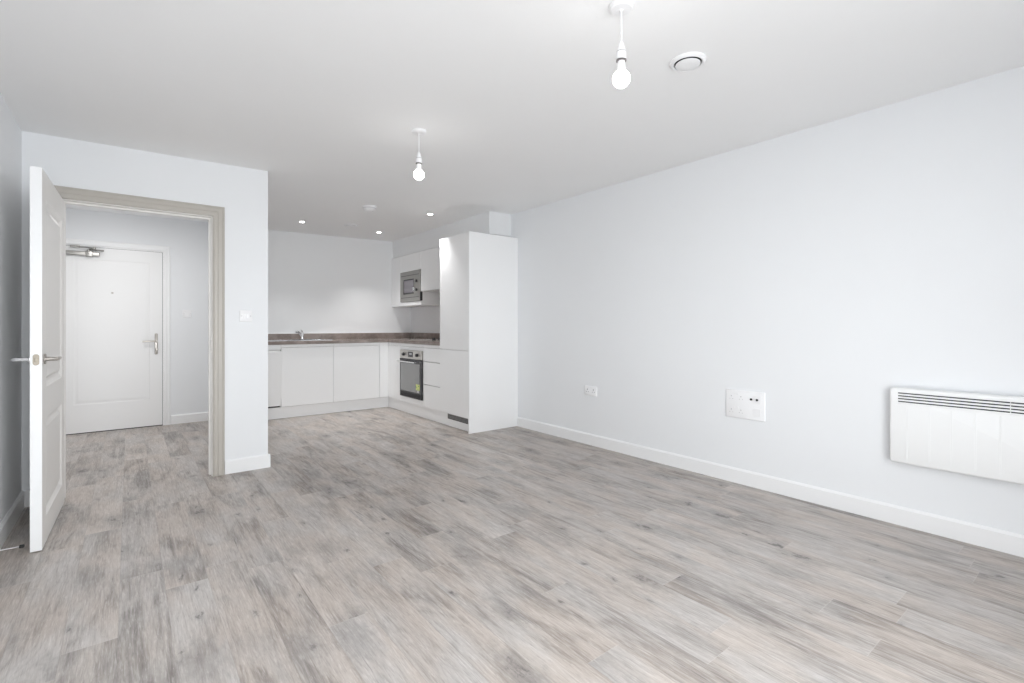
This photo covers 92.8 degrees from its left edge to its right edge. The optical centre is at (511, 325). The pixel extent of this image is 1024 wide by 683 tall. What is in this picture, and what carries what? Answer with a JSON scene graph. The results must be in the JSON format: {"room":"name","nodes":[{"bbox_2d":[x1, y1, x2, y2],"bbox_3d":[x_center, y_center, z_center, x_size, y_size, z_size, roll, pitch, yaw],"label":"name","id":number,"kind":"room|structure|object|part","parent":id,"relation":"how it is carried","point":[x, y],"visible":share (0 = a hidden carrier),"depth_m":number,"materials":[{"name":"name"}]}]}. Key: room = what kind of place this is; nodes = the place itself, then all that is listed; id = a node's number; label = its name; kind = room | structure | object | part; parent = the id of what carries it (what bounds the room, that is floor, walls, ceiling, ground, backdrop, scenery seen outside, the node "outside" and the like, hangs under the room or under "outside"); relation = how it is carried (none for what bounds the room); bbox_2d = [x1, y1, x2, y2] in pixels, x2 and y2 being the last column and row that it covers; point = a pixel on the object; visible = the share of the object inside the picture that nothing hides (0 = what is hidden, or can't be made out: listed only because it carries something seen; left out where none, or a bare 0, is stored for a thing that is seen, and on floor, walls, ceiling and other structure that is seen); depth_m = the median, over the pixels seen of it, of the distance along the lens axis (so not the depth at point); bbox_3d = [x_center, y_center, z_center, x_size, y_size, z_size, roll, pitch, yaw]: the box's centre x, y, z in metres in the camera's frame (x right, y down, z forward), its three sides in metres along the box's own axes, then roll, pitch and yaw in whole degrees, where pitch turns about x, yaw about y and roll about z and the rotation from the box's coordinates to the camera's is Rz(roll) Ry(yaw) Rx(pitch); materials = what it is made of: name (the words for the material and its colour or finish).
{"room":"empty living room","nodes":[
{"label":"empty living room","id":0,"kind":"room"},
{"bbox_2d":[0,93,21,522],"bbox_3d":[-1.634,-0.094,1.133,0.120,2.450,5.040,0,0,-38],"label":"wall","id":1,"kind":"structure","parent":0,"point":[10,131],"depth_m":2.75,"materials":[{"name":"white paint"}]},
{"bbox_2d":[0,490,24,548],"bbox_3d":[-1.572,1.079,1.163,0.015,0.105,4.770,0,0,-38],"label":"baseboard","id":2,"kind":"structure","parent":1,"relation":"attached to","point":[8,522],"depth_m":2.72,"materials":[{"name":"white wood"}]},
{"bbox_2d":[0,544,24,551],"bbox_3d":[-2.435,1.081,2.360,0.107,0.034,0.034,0,0,-38],"label":"door stop","id":3,"kind":"object","parent":1,"relation":"attached to","point":[22,545],"visible":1,"depth_m":2.37,"materials":[{"name":"silver metal"}]},
{"bbox_3d":[-2.439,1.081,2.357,0.085,0.011,0.011,0,0,-38],"label":"rod","id":4,"kind":"part","parent":3,"relation":"part of","materials":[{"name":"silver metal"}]},
{"bbox_2d":[66,208,207,414],"bbox_3d":[-4.306,-0.094,5.341,1.723,2.450,0.120,0,0,-38],"label":"wall","id":5,"kind":"structure","parent":0,"point":[187,240],"depth_m":5.64,"materials":[{"name":"white paint"}]},
{"bbox_2d":[66,245,162,434],"bbox_3d":[-4.292,0.150,5.208,0.920,1.962,0.106,0,0,-38],"label":"door","id":6,"kind":"structure","parent":5,"relation":"in","point":[114,297],"depth_m":5.26,"materials":[{"name":"white painted wood"},{"name":"brushed steel"}]},
{"bbox_3d":[-4.465,-0.802,5.089,0.219,0.057,0.073,0,0,-20],"label":"closer arm","id":7,"kind":"part","parent":6,"relation":"part of","materials":[{"name":"grey metal"}]},
{"bbox_3d":[-4.028,0.206,5.434,0.144,0.235,0.061,0,0,-38],"label":"handle","id":8,"kind":"part","parent":6,"relation":"part of","materials":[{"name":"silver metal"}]},
{"bbox_2d":[66,238,170,424],"bbox_3d":[-4.319,0.115,5.239,1.073,2.033,0.024,0,0,-38],"label":"trim","id":9,"kind":"structure","parent":5,"relation":"attached to","point":[166,250],"depth_m":5.53,"materials":[{"name":"white wood"}]},
{"bbox_2d":[182,310,191,317],"bbox_3d":[-3.778,-0.137,5.671,0.088,0.088,0.012,0,0,-38],"label":"light switch","id":10,"kind":"object","parent":5,"relation":"attached to","point":[185,313],"visible":1,"depth_m":5.67,"materials":[{"name":"white plastic"}]},
{"bbox_2d":[171,412,207,423],"bbox_3d":[-3.742,1.079,5.698,0.395,0.105,0.015,0,0,-38],"label":"baseboard","id":11,"kind":"structure","parent":5,"relation":"attached to","point":[201,416],"depth_m":5.68,"materials":[{"name":"white wood"}]},
{"bbox_2d":[22,131,267,490],"bbox_3d":[-2.547,-0.094,3.525,1.399,2.450,0.150,0,0,-38],"label":"wall partition","id":12,"kind":"structure","parent":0,"point":[243,192],"depth_m":3.72,"materials":[{"name":"white paint"}]},
{"bbox_2d":[25,489,29,506],"bbox_3d":[-3.001,1.079,3.063,0.084,0.105,0.015,0,0,-38],"label":"baseboard","id":13,"kind":"structure","parent":12,"relation":"attached to","point":[27,492],"depth_m":3.04,"materials":[{"name":"white wood"}]},
{"bbox_2d":[11,166,64,552],"bbox_3d":[-2.642,0.167,2.761,0.183,1.918,0.870,0,0,-38],"label":"door","id":14,"kind":"structure","parent":12,"relation":"in","point":[46,359],"depth_m":2.53,"materials":[{"name":"white wood"}]},
{"bbox_3d":[-2.485,0.171,2.477,0.079,0.053,0.144,0,0,-38],"label":"handle","id":15,"kind":"part","parent":14,"relation":"part of","materials":[{"name":"silver metal"}]},
{"bbox_3d":[-2.369,0.171,2.427,0.024,0.056,0.007,0,0,-37],"label":"latch plate","id":16,"kind":"part","parent":14,"relation":"part of","materials":[{"name":"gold metal"}]},
{"bbox_3d":[-2.394,0.171,2.545,0.061,0.053,0.142,0,0,-38],"label":"handle","id":17,"kind":"part","parent":14,"relation":"part of","materials":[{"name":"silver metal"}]},
{"bbox_2d":[54,185,224,497],"bbox_3d":[-2.626,0.116,3.463,0.998,2.030,0.198,0,0,-38],"label":"trim","id":18,"kind":"structure","parent":12,"relation":"attached to","point":[215,215],"depth_m":3.66,"materials":[{"name":"grey wood"}]},
{"bbox_2d":[240,310,251,321],"bbox_3d":[-2.070,-0.074,3.796,0.088,0.088,0.012,0,0,-38],"label":"light switch","id":19,"kind":"object","parent":12,"relation":"attached to","point":[245,315],"visible":1,"depth_m":3.79,"materials":[{"name":"white plastic"}]},
{"bbox_2d":[225,454,269,473],"bbox_3d":[-2.653,1.079,4.563,0.315,0.105,1.945,0,0,-38],"label":"baseboard","id":20,"kind":"structure","parent":12,"relation":"attached to","point":[237,465],"depth_m":3.79,"materials":[{"name":"white wood"}]},
{"bbox_2d":[268,230,410,332],"bbox_3d":[-2.613,-0.094,6.823,2.570,2.450,0.120,0,0,-38],"label":"wall","id":21,"kind":"structure","parent":0,"point":[317,283],"depth_m":6.81,"materials":[{"name":"white paint"}]},
{"bbox_2d":[393,211,510,257],"bbox_3d":[-0.908,-1.168,6.483,0.307,0.302,2.520,0,0,-38],"label":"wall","id":22,"kind":"structure","parent":0,"point":[495,223],"depth_m":5.96,"materials":[{"name":"white paint"}]},
{"bbox_2d":[0,407,1023,682],"bbox_3d":[-1.002,1.181,3.295,4.633,0.100,7.660,0,0,-38],"label":"floor","id":23,"kind":"structure","parent":0,"point":[383,544],"depth_m":2.21,"materials":[{"name":"grey laminate"}]},
{"bbox_2d":[268,345,282,407],"bbox_3d":[-3.141,0.681,5.886,0.544,0.899,0.662,0,0,-38],"label":"dishwasher","id":24,"kind":"object","parent":23,"relation":"on","point":[275,356],"visible":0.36,"depth_m":5.79,"materials":[{"name":"white laminate"}]},
{"bbox_2d":[275,344,332,407],"bbox_3d":[-2.711,0.681,6.285,0.622,0.899,0.575,0,0,-38],"label":"base cabinet","id":25,"kind":"object","parent":23,"relation":"on","point":[307,369],"visible":0.73,"depth_m":6.05,"materials":[{"name":"white laminate"}]},
{"bbox_3d":[-2.541,0.249,6.069,0.622,0.034,0.014,0,0,-38],"label":"finger rail","id":26,"kind":"part","parent":25,"relation":"part of","materials":[{"name":"white paint"}]},
{"bbox_2d":[268,397,387,419],"bbox_3d":[-2.493,1.062,6.194,1.948,0.137,0.016,0,0,-38],"label":"plinth","id":27,"kind":"object","parent":23,"relation":"on","point":[351,405],"visible":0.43,"depth_m":6.26,"materials":[{"name":"white paint"}]},
{"bbox_2d":[333,342,378,401],"bbox_3d":[-2.221,0.681,6.669,0.618,0.899,0.575,0,0,-38],"label":"base cabinet","id":28,"kind":"object","parent":23,"relation":"on","point":[355,365],"visible":0.74,"depth_m":6.43,"materials":[{"name":"white laminate"}]},
{"bbox_2d":[268,338,439,345],"bbox_3d":[-1.948,0.210,5.978,2.567,0.040,2.026,0,0,-38],"label":"countertop","id":29,"kind":"structure","parent":28,"relation":"on","point":[369,340],"depth_m":6.22,"materials":[{"name":"brown stone"}]},
{"bbox_2d":[268,339,328,347],"bbox_3d":[-2.840,0.269,6.200,0.950,0.173,0.460,0,0,-38],"label":"sink","id":30,"kind":"object","parent":29,"relation":"in","point":[288,339],"visible":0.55,"depth_m":6.20,"materials":[{"name":"silver metal"}]},
{"bbox_3d":[-2.664,0.270,6.325,0.412,0.170,0.352,0,0,-38],"label":"bowl","id":31,"kind":"part","parent":30,"relation":"part of","materials":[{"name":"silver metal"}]},
{"bbox_2d":[296,330,303,338],"bbox_3d":[-2.805,0.118,6.443,0.054,0.131,0.153,0,0,14],"label":"mixer tap","id":32,"kind":"object","parent":29,"relation":"on","point":[301,334],"visible":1,"depth_m":6.47,"materials":[{"name":"silver metal"}]},
{"bbox_2d":[268,332,439,339],"bbox_3d":[-1.949,0.145,5.978,2.567,0.089,2.027,0,0,-38],"label":"upstand","id":33,"kind":"object","parent":29,"relation":"on","point":[312,335],"depth_m":6.96,"materials":[{"name":"brown stone"}]},
{"bbox_3d":[-2.578,0.105,6.765,2.550,0.008,0.012,0,0,-38],"label":"sealant strip","id":34,"kind":"part","parent":33,"relation":"part of","materials":[{"name":"white plastic"}]},
{"bbox_2d":[415,338,439,340],"bbox_3d":[-0.927,0.170,6.201,0.520,0.040,0.580,0,0,-38],"label":"cooktop","id":35,"kind":"object","parent":29,"relation":"in","point":[432,339],"visible":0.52,"depth_m":5.98,"materials":[{"name":"silver metal"}]},
{"bbox_3d":[-2.052,0.249,6.453,0.618,0.034,0.014,0,0,-38],"label":"finger rail","id":36,"kind":"part","parent":28,"relation":"part of","materials":[{"name":"white paint"}]},
{"bbox_2d":[379,342,387,397],"bbox_3d":[-1.789,0.681,6.732,0.136,0.899,0.140,0,0,-38],"label":"post","id":37,"kind":"object","parent":23,"relation":"on","point":[383,346],"visible":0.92,"depth_m":6.67,"materials":[{"name":"white paint"}]},
{"bbox_2d":[388,342,400,399],"bbox_3d":[-1.335,0.681,6.741,0.625,0.899,0.403,0,0,-38],"label":"base cabinet","id":38,"kind":"object","parent":23,"relation":"on","point":[393,348],"visible":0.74,"depth_m":6.54,"materials":[{"name":"white plastic"}]},
{"bbox_3d":[-1.571,0.249,6.556,0.014,0.034,0.403,0,0,-38],"label":"finger rail","id":39,"kind":"part","parent":38,"relation":"part of","materials":[{"name":"white paint"}]},
{"bbox_2d":[401,343,424,405],"bbox_3d":[-1.020,0.681,6.340,0.625,0.899,0.608,0,0,-38],"label":"base cabinet","id":40,"kind":"object","parent":23,"relation":"on","point":[404,346],"visible":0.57,"depth_m":6.14,"materials":[{"name":"white plastic"}]},
{"bbox_2d":[397,349,423,400],"bbox_3d":[-1.075,0.611,6.297,0.614,0.596,0.598,0,0,-38],"label":"oven","id":41,"kind":"object","parent":40,"relation":"in","point":[411,361],"visible":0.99,"depth_m":6.11,"materials":[{"name":"black glass"}]},
{"bbox_3d":[-1.280,0.873,6.136,0.001,0.053,0.570,0,0,-38],"label":"trim","id":42,"kind":"part","parent":41,"relation":"part of","materials":[{"name":"grey metal"}]},
{"bbox_3d":[-1.273,0.366,6.142,0.018,0.106,0.598,0,0,-38],"label":"control panel","id":43,"kind":"part","parent":41,"relation":"part of","materials":[{"name":"silver metal"}]},
{"bbox_3d":[-1.256,0.249,6.155,0.014,0.034,0.608,0,0,-38],"label":"finger rail","id":44,"kind":"part","parent":40,"relation":"part of","materials":[{"name":"white paint"}]},
{"bbox_2d":[388,397,467,430],"bbox_3d":[-1.071,1.062,5.972,0.022,0.137,2.120,0,0,-38],"label":"plinth","id":45,"kind":"object","parent":23,"relation":"on","point":[458,422],"visible":0.9,"depth_m":5.84,"materials":[{"name":"white paint"}]},
{"bbox_2d":[448,414,467,423],"bbox_3d":[-0.574,1.023,5.327,0.004,0.057,0.490,0,0,-38],"label":"floor vent","id":46,"kind":"object","parent":45,"relation":"in","point":[451,418],"depth_m":5.36,"materials":[{"name":"grey metal"}]},
{"bbox_2d":[423,345,439,410],"bbox_3d":[-0.703,0.681,5.935,0.625,0.899,0.413,0,0,-38],"label":"base cabinet","id":47,"kind":"object","parent":23,"relation":"on","point":[431,353],"visible":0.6,"depth_m":5.74,"materials":[{"name":"white plastic"}]},
{"bbox_3d":[-0.941,0.847,5.749,0.019,0.268,0.410,0,0,-38],"label":"drawer","id":48,"kind":"part","parent":47,"relation":"part of","materials":[{"name":"white paint"}]},
{"bbox_3d":[-0.941,0.572,5.749,0.019,0.270,0.410,0,0,-38],"label":"drawer","id":49,"kind":"part","parent":47,"relation":"part of","materials":[{"name":"white paint"}]},
{"bbox_3d":[-0.941,0.350,5.749,0.019,0.162,0.410,0,0,-38],"label":"drawer","id":50,"kind":"part","parent":47,"relation":"part of","materials":[{"name":"white paint"}]},
{"bbox_3d":[-0.938,0.249,5.750,0.014,0.034,0.413,0,0,-38],"label":"finger rail","id":51,"kind":"part","parent":47,"relation":"part of","materials":[{"name":"white paint"}]},
{"bbox_2d":[440,231,517,433],"bbox_3d":[-0.379,0.073,5.528,0.651,2.115,0.615,0,0,-38],"label":"tall cabinet","id":52,"kind":"object","parent":23,"relation":"on","point":[479,271],"visible":0.98,"depth_m":5.29,"materials":[{"name":"white paint"}]},
{"bbox_3d":[-0.634,0.624,5.343,0.020,0.710,0.590,0,0,-38],"label":"door","id":53,"kind":"part","parent":52,"relation":"part of","materials":[{"name":"white paint"}]},
{"bbox_3d":[-0.634,-0.360,5.343,0.020,1.246,0.590,0,0,-38],"label":"door","id":54,"kind":"part","parent":52,"relation":"part of","materials":[{"name":"white paint"}]},
{"bbox_3d":[-0.196,0.073,5.295,0.651,2.115,0.022,0,0,-38],"label":"panel","id":55,"kind":"part","parent":52,"relation":"part of","materials":[{"name":"white paint"}]},
{"bbox_2d":[0,0,1023,241],"bbox_3d":[-1.002,-1.336,3.295,4.633,0.267,7.660,0,0,-38],"label":"ceiling","id":56,"kind":"structure","parent":0,"point":[518,104],"depth_m":2.47,"materials":[{"name":"white paint"}]},
{"bbox_2d":[362,205,376,211],"bbox_3d":[-1.495,-1.224,5.119,0.148,0.053,0.148,0,0,-38],"label":"smoke detector","id":57,"kind":"object","parent":56,"relation":"attached to","point":[369,208],"visible":1,"depth_m":5.07,"materials":[{"name":"white plastic"}]},
{"bbox_2d":[411,128,425,179],"bbox_3d":[-0.593,-1.085,3.107,0.094,0.316,0.094,0,0,-38],"label":"pendant light","id":58,"kind":"object","parent":56,"relation":"hanging from","point":[418,173],"visible":1,"depth_m":3.09,"materials":[{"name":"white plastic"}]},
{"bbox_3d":[-0.593,-0.958,3.107,0.067,0.062,0.067,0,0,-38],"label":"light bulb","id":59,"kind":"part","parent":58,"relation":"part of","materials":[{"name":"white glass"}]},
{"bbox_2d":[609,0,633,88],"bbox_3d":[0.423,-1.083,1.890,0.094,0.322,0.094,0,0,-38],"label":"pendant light","id":60,"kind":"object","parent":56,"relation":"hanging from","point":[621,78],"visible":1,"depth_m":1.88,"materials":[{"name":"white plastic"}]},
{"bbox_3d":[0.424,-1.155,1.890,0.007,0.124,0.006,0,0,-38],"label":"cord","id":61,"kind":"part","parent":60,"relation":"part of","materials":[{"name":"white plastic"}]},
{"bbox_3d":[0.423,-0.953,1.890,0.067,0.062,0.067,0,0,-38],"label":"light bulb","id":62,"kind":"part","parent":60,"relation":"part of","materials":[{"name":"white glass"}]},
{"bbox_2d":[669,52,706,71],"bbox_3d":[0.832,-1.241,2.308,0.166,0.027,0.166,0,0,-38],"label":"ceiling vent","id":63,"kind":"object","parent":56,"relation":"in","point":[689,61],"visible":1,"depth_m":2.29,"materials":[{"name":"white plastic"}]},
{"bbox_2d":[411,66,1023,534],"bbox_3d":[0.773,-0.094,4.688,0.120,2.450,7.660,0,0,-38],"label":"wall","id":64,"kind":"structure","parent":0,"point":[823,270],"depth_m":3.17,"materials":[{"name":"white paint"}]},
{"bbox_2d":[401,251,439,306],"bbox_3d":[-1.304,-0.645,6.974,0.321,0.728,0.614,0,0,-38],"label":"upper cabinet","id":65,"kind":"object","parent":64,"relation":"attached to","point":[410,262],"visible":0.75,"depth_m":6.79,"materials":[{"name":"white laminate"}]},
{"bbox_2d":[392,256,410,306],"bbox_3d":[-1.593,-0.645,7.342,0.321,0.728,0.317,0,0,-38],"label":"filler panel","id":66,"kind":"object","parent":65,"relation":"attached to","point":[396,262],"visible":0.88,"depth_m":7.24,"materials":[{"name":"white paint"}]},
{"bbox_3d":[-1.423,-0.888,6.881,0.019,0.242,0.611,0,0,-38],"label":"door","id":67,"kind":"part","parent":65,"relation":"part of","materials":[{"name":"white paint"}]},
{"bbox_2d":[400,269,422,301],"bbox_3d":[-1.331,-0.551,6.942,0.321,0.424,0.628,0,0,-38],"label":"microwave","id":68,"kind":"object","parent":65,"relation":"in","point":[410,282],"visible":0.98,"depth_m":6.85,"materials":[{"name":"grey metal"}]},
{"bbox_2d":[421,247,439,291],"bbox_3d":[-0.950,-0.738,6.522,0.321,0.542,0.530,0,0,-38],"label":"upper cabinet","id":69,"kind":"object","parent":64,"relation":"attached to","point":[430,258],"visible":0.38,"depth_m":6.42,"materials":[{"name":"white plastic"}]},
{"bbox_2d":[585,385,596,395],"bbox_3d":[0.744,0.619,4.617,0.014,0.090,0.150,0,0,-38],"label":"double socket","id":70,"kind":"object","parent":64,"relation":"attached to","point":[589,390],"visible":1,"depth_m":4.61,"materials":[{"name":"white plastic"}]},
{"bbox_2d":[726,389,764,421],"bbox_3d":[1.650,0.563,3.457,0.020,0.200,0.276,0,0,-38],"label":"plate","id":71,"kind":"object","parent":64,"relation":"attached to","point":[750,405],"visible":1,"depth_m":3.45,"materials":[{"name":"white plastic"}]},
{"bbox_2d":[517,417,1023,557],"bbox_3d":[1.538,1.079,3.604,0.015,0.105,4.770,0,0,-38],"label":"baseboard","id":72,"kind":"structure","parent":64,"relation":"attached to","point":[967,532],"depth_m":3.08,"materials":[{"name":"white wood"}]},
{"bbox_2d":[890,387,1023,484],"bbox_3d":[2.406,0.555,2.439,0.088,0.416,0.826,0,0,-38],"label":"heater","id":73,"kind":"object","parent":64,"relation":"attached to","point":[973,434],"visible":1,"depth_m":2.51,"materials":[{"name":"white metal"}]},
{"bbox_2d":[898,391,1023,415],"bbox_3d":[2.376,0.397,2.409,0.003,0.070,0.760,0,0,-38],"label":"grille","id":74,"kind":"object","parent":73,"relation":"attached to","point":[942,401],"depth_m":2.50,"materials":[{"name":"grey metal"}]}
]}

